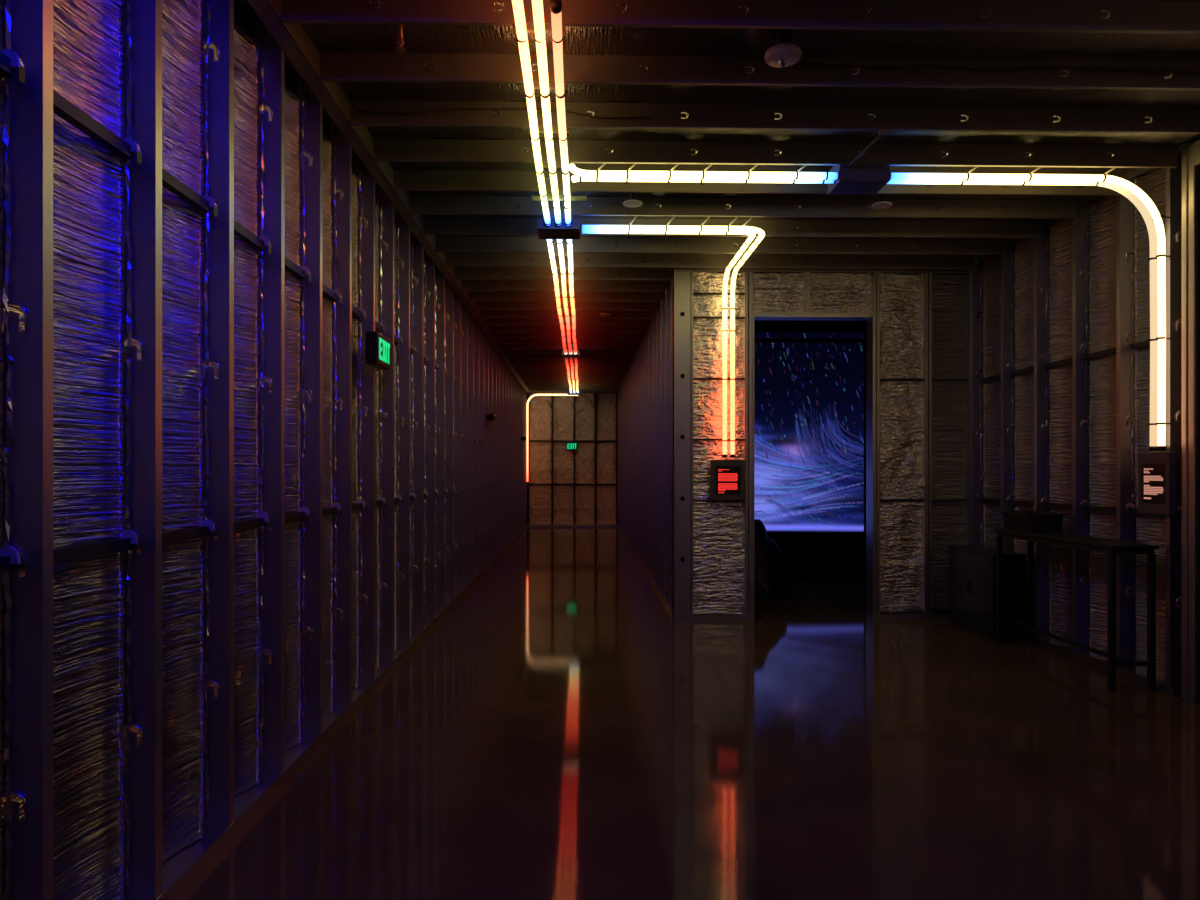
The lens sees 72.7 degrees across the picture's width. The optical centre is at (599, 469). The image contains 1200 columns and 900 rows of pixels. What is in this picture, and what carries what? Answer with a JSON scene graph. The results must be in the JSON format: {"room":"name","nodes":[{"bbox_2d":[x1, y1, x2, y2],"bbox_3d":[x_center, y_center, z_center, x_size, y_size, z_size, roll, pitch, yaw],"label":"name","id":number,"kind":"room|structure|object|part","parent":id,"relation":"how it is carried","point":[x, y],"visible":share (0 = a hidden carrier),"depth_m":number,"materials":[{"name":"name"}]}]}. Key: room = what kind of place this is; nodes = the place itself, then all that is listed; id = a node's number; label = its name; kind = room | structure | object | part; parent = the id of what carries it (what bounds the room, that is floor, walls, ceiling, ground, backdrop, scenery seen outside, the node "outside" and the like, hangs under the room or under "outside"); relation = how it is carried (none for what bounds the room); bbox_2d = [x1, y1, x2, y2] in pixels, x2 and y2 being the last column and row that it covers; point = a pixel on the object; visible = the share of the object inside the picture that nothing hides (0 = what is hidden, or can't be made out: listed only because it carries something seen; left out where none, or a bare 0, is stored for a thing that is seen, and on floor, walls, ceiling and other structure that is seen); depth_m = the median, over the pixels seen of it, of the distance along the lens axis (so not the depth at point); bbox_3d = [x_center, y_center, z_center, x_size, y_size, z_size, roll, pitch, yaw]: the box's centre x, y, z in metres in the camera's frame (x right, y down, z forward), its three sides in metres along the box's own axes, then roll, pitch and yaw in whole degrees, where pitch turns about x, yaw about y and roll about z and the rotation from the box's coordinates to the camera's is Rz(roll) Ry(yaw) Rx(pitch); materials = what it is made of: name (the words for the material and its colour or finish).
{"room":"exhibition hallway","nodes":[
{"label":"exhibition hallway","id":0,"kind":"room"},
{"bbox_2d":[0,0,527,899],"bbox_3d":[-1.736,-0.320,8.814,0.228,3.640,25.300,0,0,-1],"label":"wall","id":1,"kind":"structure","parent":0,"point":[224,526],"depth_m":3.25,"materials":[{"name":"black"}]},
{"bbox_3d":[-1.619,-0.320,1.876,0.041,3.620,0.569,0,0,5],"label":"foil panel","id":2,"kind":"part","parent":1,"relation":"part of","materials":[{"name":"metal"}]},
{"bbox_3d":[-1.631,-0.320,2.448,0.043,3.620,0.569,0,0,4],"label":"foil panel","id":3,"kind":"part","parent":1,"relation":"part of","materials":[{"name":"metal"}]},
{"bbox_3d":[-1.645,-0.320,3.021,0.043,3.620,0.570,0,0,5],"label":"foil panel","id":4,"kind":"part","parent":1,"relation":"part of","materials":[{"name":"metal"}]},
{"bbox_3d":[-1.657,-0.320,3.593,0.043,3.620,0.570,0,0,5],"label":"foil panel","id":5,"kind":"part","parent":1,"relation":"part of","materials":[{"name":"metal"}]},
{"bbox_3d":[-1.669,-0.320,4.166,0.041,3.620,0.569,0,0,5],"label":"foil panel","id":6,"kind":"part","parent":1,"relation":"part of","materials":[{"name":"metal"}]},
{"bbox_3d":[-1.682,-0.320,4.738,0.043,3.620,0.569,0,0,4],"label":"foil panel","id":7,"kind":"part","parent":1,"relation":"part of","materials":[{"name":"metal"}]},
{"bbox_3d":[-1.695,-0.320,5.311,0.043,3.620,0.570,0,0,5],"label":"foil panel","id":8,"kind":"part","parent":1,"relation":"part of","materials":[{"name":"metal"}]},
{"bbox_3d":[-1.708,-0.320,5.884,0.043,3.620,0.570,0,0,5],"label":"foil panel","id":9,"kind":"part","parent":1,"relation":"part of","materials":[{"name":"metal"}]},
{"bbox_2d":[365,331,389,369],"bbox_3d":[-1.510,-0.810,5.568,0.087,0.210,0.370,0,0,-1],"label":"exit sign","id":10,"kind":"object","parent":1,"relation":"attached to","point":[377,346],"visible":1,"depth_m":5.41,"materials":[{"name":"black plastic"}]},
{"bbox_3d":[-1.473,-0.810,5.569,0.004,0.186,0.346,0,0,-1],"label":"plate","id":11,"kind":"part","parent":10,"relation":"part of","materials":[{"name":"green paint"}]},
{"bbox_3d":[-1.720,-0.320,6.456,0.041,3.620,0.569,0,0,5],"label":"foil panel","id":12,"kind":"part","parent":1,"relation":"part of","materials":[{"name":"metal"}]},
{"bbox_3d":[-1.732,-0.320,7.029,0.043,3.620,0.569,0,0,4],"label":"foil panel","id":13,"kind":"part","parent":1,"relation":"part of","materials":[{"name":"metal"}]},
{"bbox_3d":[-1.746,-0.320,7.601,0.043,3.620,0.570,0,0,5],"label":"foil panel","id":14,"kind":"part","parent":1,"relation":"part of","materials":[{"name":"metal"}]},
{"bbox_3d":[-1.758,-0.320,8.174,0.043,3.620,0.570,0,0,5],"label":"foil panel","id":15,"kind":"part","parent":1,"relation":"part of","materials":[{"name":"metal"}]},
{"bbox_3d":[-1.770,-0.320,8.746,0.041,3.620,0.569,0,0,5],"label":"foil panel","id":16,"kind":"part","parent":1,"relation":"part of","materials":[{"name":"metal"}]},
{"bbox_3d":[-1.783,-0.320,9.319,0.043,3.620,0.569,0,0,4],"label":"foil panel","id":17,"kind":"part","parent":1,"relation":"part of","materials":[{"name":"metal"}]},
{"bbox_3d":[-1.796,-0.320,9.892,0.043,3.620,0.570,0,0,5],"label":"foil panel","id":18,"kind":"part","parent":1,"relation":"part of","materials":[{"name":"metal"}]},
{"bbox_3d":[-1.808,-0.320,10.464,0.040,3.620,0.569,0,0,5],"label":"foil panel","id":19,"kind":"part","parent":1,"relation":"part of","materials":[{"name":"metal"}]},
{"bbox_2d":[486,413,495,420],"bbox_3d":[-1.633,-0.792,12.207,0.134,0.134,0.193,0,0,-1],"label":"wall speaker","id":20,"kind":"object","parent":1,"relation":"attached to","point":[491,417],"visible":1,"depth_m":12.12,"materials":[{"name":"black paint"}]},
{"bbox_2d":[527,391,617,526],"bbox_3d":[-0.725,-0.320,21.550,2.700,3.640,0.228,0,0,-1],"label":"wall","id":21,"kind":"structure","parent":0,"point":[566,488],"depth_m":21.59,"materials":[{"name":"brown"}]},
{"bbox_3d":[-1.591,-0.320,21.578,0.626,3.620,0.011,0,0,-1],"label":"foil panel","id":22,"kind":"part","parent":21,"relation":"part of","materials":[{"name":"beige"}]},
{"bbox_2d":[526,394,577,482],"bbox_3d":[-1.229,-0.809,20.818,1.340,2.278,0.055,0,0,-1],"label":"tube","id":23,"kind":"object","parent":21,"relation":"attached to","point":[534,394],"visible":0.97,"depth_m":20.79,"materials":[{"name":"white plastic"}]},
{"bbox_3d":[-0.986,-0.320,21.593,0.576,3.620,0.007,0,0,-1],"label":"foil panel","id":24,"kind":"part","parent":21,"relation":"part of","materials":[{"name":"beige"}]},
{"bbox_2d":[566,442,577,449],"bbox_3d":[-0.734,-0.625,21.411,0.300,0.210,0.057,0,0,-1],"label":"exit sign","id":25,"kind":"object","parent":21,"relation":"attached to","point":[569,445],"visible":1,"depth_m":21.39,"materials":[{"name":"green plastic"}]},
{"bbox_3d":[-0.421,-0.320,21.604,0.546,3.620,0.012,0,0,-1],"label":"foil panel","id":26,"kind":"part","parent":21,"relation":"part of","materials":[{"name":"beige"}]},
{"bbox_3d":[0.138,-0.320,21.618,0.566,3.620,0.010,0,0,-1],"label":"foil panel","id":27,"kind":"part","parent":21,"relation":"part of","materials":[{"name":"beige"}]},
{"bbox_2d":[617,268,694,616],"bbox_3d":[0.708,-0.320,14.919,0.228,3.640,13.200,0,0,-1],"label":"wall","id":28,"kind":"structure","parent":0,"point":[645,393],"depth_m":11.33,"materials":[{"name":"black metal"}]},
{"bbox_2d":[173,527,1199,899],"bbox_3d":[1.679,1.550,8.889,7.050,0.100,25.900,0,0,-1],"label":"floor","id":29,"kind":"structure","parent":0,"point":[557,733],"depth_m":4.07,"materials":[{"name":"concrete"}]},
{"bbox_2d":[754,519,791,600],"bbox_3d":[1.644,0.875,9.813,1.357,1.249,0.892,0,0,-1],"label":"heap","id":30,"kind":"object","parent":29,"relation":"on","point":[768,557],"visible":0.26,"depth_m":9.48,"materials":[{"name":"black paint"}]},
{"bbox_2d":[754,331,864,578],"bbox_3d":[2.601,-0.210,11.435,2.126,3.420,0.350,0,0,-1],"label":"wall","id":31,"kind":"structure","parent":29,"relation":"on","point":[809,398],"depth_m":11.27,"materials":[{"name":"blue paint"}]},
{"bbox_2d":[673,260,977,619],"bbox_3d":[2.321,-0.320,8.296,3.154,3.640,0.215,0,0,-1],"label":"wall","id":32,"kind":"structure","parent":29,"relation":"on","point":[923,317],"depth_m":8.24,"materials":[{"name":"black"}]},
{"bbox_2d":[582,231,754,456],"bbox_3d":[0.561,-1.051,7.403,1.448,1.852,1.532,0,0,-1],"label":"tube","id":33,"kind":"object","parent":32,"relation":"attached to","point":[751,237],"visible":0.81,"depth_m":7.99,"materials":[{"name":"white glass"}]},
{"bbox_2d":[582,216,764,456],"bbox_3d":[0.977,-1.064,7.015,1.089,1.878,2.203,0,0,42],"label":"tube","id":34,"kind":"object","parent":32,"relation":"attached to","point":[728,228],"visible":1,"depth_m":6.74,"materials":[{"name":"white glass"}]},
{"bbox_3d":[0.826,-0.320,8.195,0.160,3.640,0.050,0,0,-1],"label":"corner post","id":35,"kind":"part","parent":32,"relation":"part of","materials":[{"name":"grey metal"}]},
{"bbox_3d":[1.193,-0.270,8.229,0.523,3.440,0.035,0,0,-1],"label":"foil panel","id":36,"kind":"part","parent":32,"relation":"part of","materials":[{"name":"beige"}]},
{"bbox_2d":[710,460,744,499],"bbox_3d":[1.273,0.101,8.149,0.344,0.404,0.061,0,0,-1],"label":"wall screen","id":37,"kind":"object","parent":32,"relation":"attached to","point":[727,477],"visible":1,"depth_m":8.12,"materials":[{"name":"black plastic"}]},
{"bbox_3d":[1.800,-1.790,8.247,0.523,0.400,0.014,0,0,-1],"label":"foil panel","id":38,"kind":"part","parent":32,"relation":"part of","materials":[{"name":"beige"}]},
{"bbox_2d":[753,315,873,619],"bbox_3d":[2.143,-0.026,8.290,1.219,3.052,0.198,0,0,-1],"label":"door frame","id":39,"kind":"structure","parent":32,"relation":"attached to","point":[869,320],"depth_m":8.28,"materials":[{"name":"black metal"}]},
{"bbox_3d":[2.433,-1.790,8.255,0.641,0.400,0.021,0,0,-2],"label":"foil panel","id":40,"kind":"part","parent":32,"relation":"part of","materials":[{"name":"beige"}]},
{"bbox_3d":[3.045,-0.270,8.269,0.457,3.440,0.024,0,0,-1],"label":"foil panel","id":41,"kind":"part","parent":32,"relation":"part of","materials":[{"name":"beige stone"}]},
{"bbox_3d":[3.535,-0.270,8.320,0.375,3.440,0.026,0,0,-1],"label":"foil panel","id":42,"kind":"part","parent":32,"relation":"part of","materials":[{"name":"grey"}]},
{"bbox_2d":[948,545,1026,639],"bbox_3d":[3.587,1.120,7.611,0.301,0.760,0.900,0,0,-1],"label":"storage cabinet","id":43,"kind":"object","parent":29,"relation":"on","point":[972,568],"visible":0.97,"depth_m":7.33,"materials":[{"name":"black plastic"}]},
{"bbox_3d":[3.445,1.115,7.826,0.006,0.690,0.431,0,0,-1],"label":"door","id":44,"kind":"part","parent":43,"relation":"part of","materials":[{"name":"black plastic"}]},
{"bbox_3d":[3.455,1.115,7.389,0.006,0.690,0.431,0,0,-1],"label":"door","id":45,"kind":"part","parent":43,"relation":"part of","materials":[{"name":"black plastic"}]},
{"bbox_3d":[3.591,0.750,7.611,0.295,0.020,0.900,0,0,-1],"label":"panel","id":46,"kind":"part","parent":43,"relation":"part of","materials":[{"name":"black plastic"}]},
{"bbox_2d":[993,529,1159,690],"bbox_3d":[3.604,1.005,6.311,0.325,0.990,1.600,0,0,-1],"label":"console table","id":47,"kind":"object","parent":29,"relation":"on","point":[1113,547],"visible":0.94,"depth_m":5.58,"materials":[{"name":"black paint"}]},
{"bbox_3d":[3.453,1.035,7.058,0.038,0.930,0.038,0,0,-1],"label":"leg","id":48,"kind":"part","parent":47,"relation":"part of","materials":[{"name":"black paint"}]},
{"bbox_3d":[3.727,1.035,7.064,0.038,0.930,0.038,0,0,-1],"label":"leg","id":49,"kind":"part","parent":47,"relation":"part of","materials":[{"name":"black paint"}]},
{"bbox_2d":[1000,511,1066,532],"bbox_3d":[3.601,0.432,6.801,0.300,0.155,0.480,0,0,-1],"label":"tub","id":50,"kind":"object","parent":47,"relation":"on","point":[1022,521],"visible":1,"depth_m":6.59,"materials":[{"name":"black paint"}]},
{"bbox_3d":[3.486,1.035,5.558,0.038,0.930,0.038,0,0,-1],"label":"leg","id":51,"kind":"part","parent":47,"relation":"part of","materials":[{"name":"black paint"}]},
{"bbox_3d":[3.760,1.035,5.564,0.038,0.930,0.038,0,0,-1],"label":"leg","id":52,"kind":"part","parent":47,"relation":"part of","materials":[{"name":"black paint"}]},
{"bbox_2d":[247,0,1199,393],"bbox_3d":[1.679,-2.110,8.889,7.050,0.220,25.900,0,0,-1],"label":"ceiling","id":53,"kind":"structure","parent":0,"point":[464,182],"depth_m":4.81,"materials":[{"name":"black metal"}]},
{"bbox_2d":[395,24,405,51],"bbox_3d":[-0.934,-2.052,3.820,0.048,0.172,0.047,0,0,-1],"label":"sprinkler","id":54,"kind":"object","parent":53,"relation":"hanging from","point":[400,41],"visible":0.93,"depth_m":3.81,"materials":[{"name":"orange metal"}]},
{"bbox_2d":[356,108,650,118],"bbox_3d":[-0.554,-2.066,4.717,1.701,0.058,0.028,0,0,-1],"label":"cable","id":55,"kind":"object","parent":53,"relation":"attached to","point":[448,109],"visible":0.92,"depth_m":4.72,"materials":[{"name":"brown plastic"}]},
{"bbox_2d":[514,24,564,32],"bbox_3d":[-0.271,-1.987,3.674,0.230,0.024,0.024,0,0,-1],"label":"mounting bar","id":56,"kind":"object","parent":53,"relation":"attached to","point":[529,27],"visible":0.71,"depth_m":3.66,"materials":[{"name":"metal"}]},
{"bbox_2d":[523,82,567,89],"bbox_3d":[-0.283,-1.987,4.221,0.230,0.024,0.024,0,0,-1],"label":"mounting bar","id":57,"kind":"object","parent":53,"relation":"attached to","point":[536,85],"visible":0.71,"depth_m":4.21,"materials":[{"name":"metal"}]},
{"bbox_2d":[530,127,568,132],"bbox_3d":[-0.295,-1.987,4.769,0.230,0.024,0.024,0,0,-1],"label":"mounting bar","id":58,"kind":"object","parent":53,"relation":"attached to","point":[540,129],"visible":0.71,"depth_m":4.76,"materials":[{"name":"metal"}]},
{"bbox_2d":[535,162,569,167],"bbox_3d":[-0.307,-1.987,5.316,0.230,0.024,0.024,0,0,-1],"label":"mounting bar","id":59,"kind":"object","parent":53,"relation":"attached to","point":[544,164],"visible":0.29,"depth_m":5.30,"materials":[{"name":"grey metal"}]},
{"bbox_2d":[539,191,571,195],"bbox_3d":[-0.319,-1.987,5.863,0.230,0.024,0.024,0,0,-1],"label":"mounting bar","id":60,"kind":"object","parent":53,"relation":"attached to","point":[548,192],"visible":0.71,"depth_m":5.85,"materials":[{"name":"metal"}]},
{"bbox_2d":[543,215,571,218],"bbox_3d":[-0.332,-1.987,6.411,0.230,0.024,0.024,0,0,-1],"label":"mounting bar","id":61,"kind":"object","parent":53,"relation":"attached to","point":[551,216],"visible":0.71,"depth_m":6.40,"materials":[{"name":"grey metal"}]},
{"bbox_2d":[537,218,580,238],"bbox_3d":[-0.327,-2.026,6.609,0.350,0.239,0.320,0,0,-1],"label":"box","id":62,"kind":"object","parent":53,"relation":"hanging from","point":[553,231],"visible":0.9,"depth_m":6.50,"materials":[{"name":"grey"}]},
{"bbox_2d":[512,0,550,225],"bbox_3d":[-0.338,-1.950,2.999,0.055,0.055,6.913,0,0,-1],"label":"tube","id":63,"kind":"object","parent":62,"relation":"attached to","point":[521,36],"visible":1,"depth_m":4.21,"materials":[{"name":"white plastic"}]},
{"bbox_2d":[532,0,560,225],"bbox_3d":[-0.256,-1.950,3.001,0.055,0.055,6.913,0,0,-1],"label":"tube","id":64,"kind":"object","parent":62,"relation":"attached to","point":[537,5],"visible":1,"depth_m":4.21,"materials":[{"name":"white plastic"}]},
{"bbox_2d":[547,239,566,353],"bbox_3d":[-0.497,-1.950,10.184,0.055,0.055,6.856,0,0,-1],"label":"tube","id":65,"kind":"object","parent":62,"relation":"attached to","point":[549,241],"visible":0.98,"depth_m":8.63,"materials":[{"name":"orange plastic"}]},
{"bbox_3d":[-0.332,-1.909,6.609,0.310,0.005,0.270,0,0,-1],"label":"plate","id":66,"kind":"part","parent":62,"relation":"part of","materials":[{"name":"black plastic"}]},
{"bbox_2d":[550,0,570,225],"bbox_3d":[-0.219,-1.949,4.933,0.055,0.058,3.053,0,0,-1],"label":"tube","id":67,"kind":"object","parent":62,"relation":"attached to","point":[557,36],"visible":1,"depth_m":4.21,"materials":[{"name":"white plastic"}]},
{"bbox_2d":[557,239,571,353],"bbox_3d":[-0.415,-1.950,10.186,0.055,0.055,6.856,0,0,-1],"label":"tube","id":68,"kind":"object","parent":62,"relation":"attached to","point":[559,241],"visible":1,"depth_m":8.59,"materials":[{"name":"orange plastic"}]},
{"bbox_2d":[566,239,576,353],"bbox_3d":[-0.335,-1.950,10.188,0.055,0.055,6.855,0,0,-1],"label":"tube","id":69,"kind":"object","parent":62,"relation":"attached to","point":[568,241],"visible":0.97,"depth_m":8.63,"materials":[{"name":"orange plastic"}]},
{"bbox_2d":[531,196,586,200],"bbox_3d":[-0.299,-1.988,5.970,0.405,0.025,0.040,0,0,-1],"label":"rail","id":70,"kind":"object","parent":53,"relation":"attached to","point":[533,198],"visible":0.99,"depth_m":5.95,"materials":[{"name":"beige"}]},
{"bbox_2d":[554,252,573,255],"bbox_3d":[-0.356,-1.987,7.505,0.230,0.024,0.024,0,0,-1],"label":"mounting bar","id":71,"kind":"object","parent":53,"relation":"attached to","point":[555,253],"visible":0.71,"depth_m":7.49,"materials":[{"name":"grey metal"}]},
{"bbox_2d":[562,350,579,357],"bbox_3d":[-0.494,-2.031,13.787,0.300,0.229,0.330,0,0,-1],"label":"box","id":72,"kind":"object","parent":53,"relation":"hanging from","point":[568,355],"visible":0.8,"depth_m":13.66,"materials":[{"name":"grey metal"}]},
{"bbox_3d":[-0.494,-1.919,13.793,0.270,0.005,0.290,0,0,-1],"label":"plate","id":73,"kind":"part","parent":72,"relation":"part of","materials":[{"name":"black plastic"}]},
{"bbox_2d":[567,390,580,394],"bbox_3d":[-0.655,-2.026,20.636,0.340,0.239,0.310,0,0,-1],"label":"box","id":74,"kind":"object","parent":53,"relation":"hanging from","point":[568,391],"visible":0.77,"depth_m":20.49,"materials":[{"name":"grey metal"}]},
{"bbox_2d":[565,358,571,392],"bbox_3d":[-0.652,-1.950,17.230,0.055,0.055,6.521,0,0,-1],"label":"tube","id":75,"kind":"object","parent":74,"relation":"attached to","point":[566,359],"visible":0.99,"depth_m":16.30,"materials":[{"name":"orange plastic"}]},
{"bbox_2d":[570,358,574,392],"bbox_3d":[-0.570,-1.950,17.232,0.055,0.055,6.521,0,0,-1],"label":"tube","id":76,"kind":"object","parent":74,"relation":"attached to","point":[571,360],"visible":0.98,"depth_m":16.48,"materials":[{"name":"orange plastic"}]},
{"bbox_2d":[574,358,578,392],"bbox_3d":[-0.490,-1.950,17.233,0.055,0.055,6.521,0,0,-1],"label":"tube","id":77,"kind":"object","parent":74,"relation":"attached to","point":[576,368],"visible":0.98,"depth_m":16.61,"materials":[{"name":"orange plastic"}]},
{"bbox_2d":[600,311,611,315],"bbox_3d":[0.078,-2.072,10.524,0.150,0.155,0.150,0,0,-1],"label":"sprinkler cover","id":78,"kind":"object","parent":53,"relation":"attached to","point":[605,313],"visible":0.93,"depth_m":10.51,"materials":[{"name":"grey plastic"}]},
{"bbox_2d":[623,192,642,206],"bbox_3d":[0.247,-2.072,6.137,0.150,0.155,0.150,0,0,-1],"label":"sprinkler cover","id":79,"kind":"object","parent":53,"relation":"attached to","point":[632,202],"visible":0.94,"depth_m":6.12,"materials":[{"name":"grey plastic"}]},
{"bbox_3d":[0.247,-2.079,6.137,0.040,0.142,0.040,0,0,-1],"label":"stem","id":80,"kind":"part","parent":79,"relation":"part of","materials":[{"name":"metal"}]},
{"bbox_3d":[1.071,-2.139,8.336,5.350,0.020,0.548,0,0,-1],"label":"foil panel","id":81,"kind":"part","parent":53,"relation":"part of","materials":[{"name":"grey metal"}]},
{"bbox_3d":[1.083,-2.137,7.789,5.350,0.020,0.548,0,0,-1],"label":"foil panel","id":82,"kind":"part","parent":53,"relation":"part of","materials":[{"name":"grey metal"}]},
{"bbox_3d":[1.096,-2.139,7.242,5.350,0.020,0.548,0,0,-1],"label":"foil panel","id":83,"kind":"part","parent":53,"relation":"part of","materials":[{"name":"grey metal"}]},
{"bbox_3d":[1.108,-2.138,6.694,5.350,0.022,0.548,0,0,-1],"label":"foil panel","id":84,"kind":"part","parent":53,"relation":"part of","materials":[{"name":"grey"}]},
{"bbox_3d":[1.120,-2.138,6.147,5.350,0.019,0.548,0,0,-1],"label":"foil panel","id":85,"kind":"part","parent":53,"relation":"part of","materials":[{"name":"grey"}]},
{"bbox_3d":[1.168,-2.137,3.958,5.350,0.019,0.548,0,0,-1],"label":"foil panel","id":86,"kind":"part","parent":53,"relation":"part of","materials":[{"name":"grey metal"}]},
{"bbox_3d":[1.132,-2.138,5.600,5.350,0.021,0.548,0,0,-1],"label":"foil panel","id":87,"kind":"part","parent":53,"relation":"part of","materials":[{"name":"grey metal"}]},
{"bbox_3d":[1.156,-2.138,4.505,5.350,0.019,0.548,0,0,-1],"label":"foil panel","id":88,"kind":"part","parent":53,"relation":"part of","materials":[{"name":"grey metal"}]},
{"bbox_2d":[764,29,801,67],"bbox_3d":[0.897,-2.063,4.001,0.180,0.166,0.180,0,0,-1],"label":"smoke detector","id":89,"kind":"object","parent":53,"relation":"attached to","point":[783,53],"visible":1,"depth_m":3.96,"materials":[{"name":"grey plastic"}]},
{"bbox_3d":[1.144,-2.139,5.052,5.350,0.022,0.548,0,0,-1],"label":"foil panel","id":90,"kind":"part","parent":53,"relation":"part of","materials":[{"name":"grey metal"}]},
{"bbox_2d":[754,320,865,342],"bbox_3d":[2.401,-1.833,10.655,2.940,0.345,0.060,0,0,-1],"label":"bar","id":91,"kind":"object","parent":53,"relation":"attached to","point":[756,340],"visible":0.4,"depth_m":10.64,"materials":[{"name":"black paint"}]},
{"bbox_2d":[827,165,890,194],"bbox_3d":[1.746,-1.984,5.525,0.355,0.153,0.270,0,0,-1],"label":"box","id":92,"kind":"object","parent":53,"relation":"hanging from","point":[862,180],"visible":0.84,"depth_m":5.40,"materials":[{"name":"grey metal"}]},
{"bbox_2d":[571,175,833,183],"bbox_3d":[0.691,-1.950,5.475,1.767,0.055,0.071,0,0,-1],"label":"tube","id":93,"kind":"object","parent":92,"relation":"attached to","point":[574,178],"visible":0.66,"depth_m":5.45,"materials":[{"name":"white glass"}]},
{"bbox_2d":[568,163,837,179],"bbox_3d":[0.686,-1.963,5.342,1.782,0.081,0.154,0,0,-1],"label":"tube","id":94,"kind":"object","parent":92,"relation":"attached to","point":[598,173],"visible":1,"depth_m":5.37,"materials":[{"name":"white plastic"}]},
{"bbox_3d":[1.746,-1.909,5.526,0.305,0.005,0.238,0,0,-1],"label":"plate","id":95,"kind":"part","parent":92,"relation":"part of","materials":[{"name":"black plastic"}]},
{"bbox_2d":[846,134,881,166],"bbox_3d":[1.650,-2.011,5.102,0.027,0.062,0.593,0,0,-5],"label":"cable","id":96,"kind":"object","parent":53,"relation":"attached to","point":[878,136],"visible":0.95,"depth_m":5.08,"materials":[{"name":"black rubber"}]},
{"bbox_2d":[871,194,891,208],"bbox_3d":[2.134,-2.072,6.179,0.150,0.155,0.150,0,0,-1],"label":"sprinkler cover","id":97,"kind":"object","parent":53,"relation":"attached to","point":[882,204],"visible":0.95,"depth_m":6.16,"materials":[{"name":"grey plastic"}]},
{"bbox_3d":[2.134,-2.079,6.179,0.040,0.142,0.040,0,0,-1],"label":"stem","id":98,"kind":"part","parent":97,"relation":"part of","materials":[{"name":"metal"}]},
{"bbox_2d":[878,129,890,134],"bbox_3d":[1.679,-1.994,4.814,0.060,0.012,0.048,0,0,-1],"label":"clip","id":99,"kind":"object","parent":53,"relation":"attached to","point":[882,131],"visible":1,"depth_m":4.81,"materials":[{"name":"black metal"}]},
{"bbox_3d":[1.180,-2.137,3.410,5.350,0.021,0.548,0,0,-1],"label":"foil panel","id":100,"kind":"part","parent":53,"relation":"part of","materials":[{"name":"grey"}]},
{"bbox_2d":[864,312,981,573],"bbox_3d":[3.888,-0.320,10.563,0.040,3.640,4.250,0,0,-1],"label":"wall","id":101,"kind":"structure","parent":0,"point":[978,312],"depth_m":11.80,"materials":[{"name":"black paint"}]},
{"bbox_2d":[972,148,1183,695],"bbox_3d":[3.890,-0.321,6.907,0.228,3.642,2.960,0,0,-1],"label":"wall","id":102,"kind":"structure","parent":0,"point":[1061,334],"depth_m":6.50,"materials":[{"name":"black metal"}]},
{"bbox_3d":[3.903,-0.320,7.921,0.042,3.620,0.590,0,0,-7],"label":"foil panel","id":103,"kind":"part","parent":102,"relation":"part of","materials":[{"name":"grey metal"}]},
{"bbox_2d":[887,180,1157,450],"bbox_3d":[2.846,-1.054,5.514,1.868,1.848,0.055,0,0,-1],"label":"tube","id":104,"kind":"object","parent":102,"relation":"attached to","point":[1133,198],"visible":0.8,"depth_m":5.51,"materials":[{"name":"white glass"}]},
{"bbox_2d":[891,167,1170,450],"bbox_3d":[2.865,-1.067,5.430,1.902,1.873,0.073,0,0,-1],"label":"tube","id":105,"kind":"object","parent":102,"relation":"attached to","point":[1161,262],"visible":1,"depth_m":5.44,"materials":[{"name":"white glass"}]},
{"bbox_3d":[3.916,-0.320,7.341,0.041,3.620,0.563,0,0,-7],"label":"foil panel","id":106,"kind":"part","parent":102,"relation":"part of","materials":[{"name":"grey"}]},
{"bbox_3d":[3.929,-0.320,6.781,0.044,3.620,0.553,0,0,-8],"label":"foil panel","id":107,"kind":"part","parent":102,"relation":"part of","materials":[{"name":"grey"}]},
{"bbox_3d":[3.941,-0.320,6.233,0.043,3.620,0.537,0,0,-7],"label":"foil panel","id":108,"kind":"part","parent":102,"relation":"part of","materials":[{"name":"grey"}]},
{"bbox_2d":[1138,452,1176,514],"bbox_3d":[3.778,0.090,5.540,0.061,0.420,0.300,0,0,-1],"label":"wall screen","id":109,"kind":"object","parent":102,"relation":"attached to","point":[1157,471],"visible":1,"depth_m":5.49,"materials":[{"name":"grey paint"}]},
{"bbox_3d":[3.952,-0.320,5.711,0.042,3.620,0.502,0,0,-8],"label":"foil panel","id":110,"kind":"part","parent":102,"relation":"part of","materials":[{"name":"grey metal"}]},
{"bbox_3d":[4.038,-0.320,0.164,0.228,3.640,7.750,0,0,-1],"label":"wall","id":111,"kind":"structure","parent":0,"visible":0},
{"bbox_2d":[1182,140,1199,703],"bbox_3d":[3.900,-0.300,4.693,0.155,3.600,1.312,0,0,-1],"label":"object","id":112,"kind":"structure","parent":111,"relation":"in","point":[1190,155],"depth_m":5.26,"materials":[{"name":"grey metal"}]}
]}

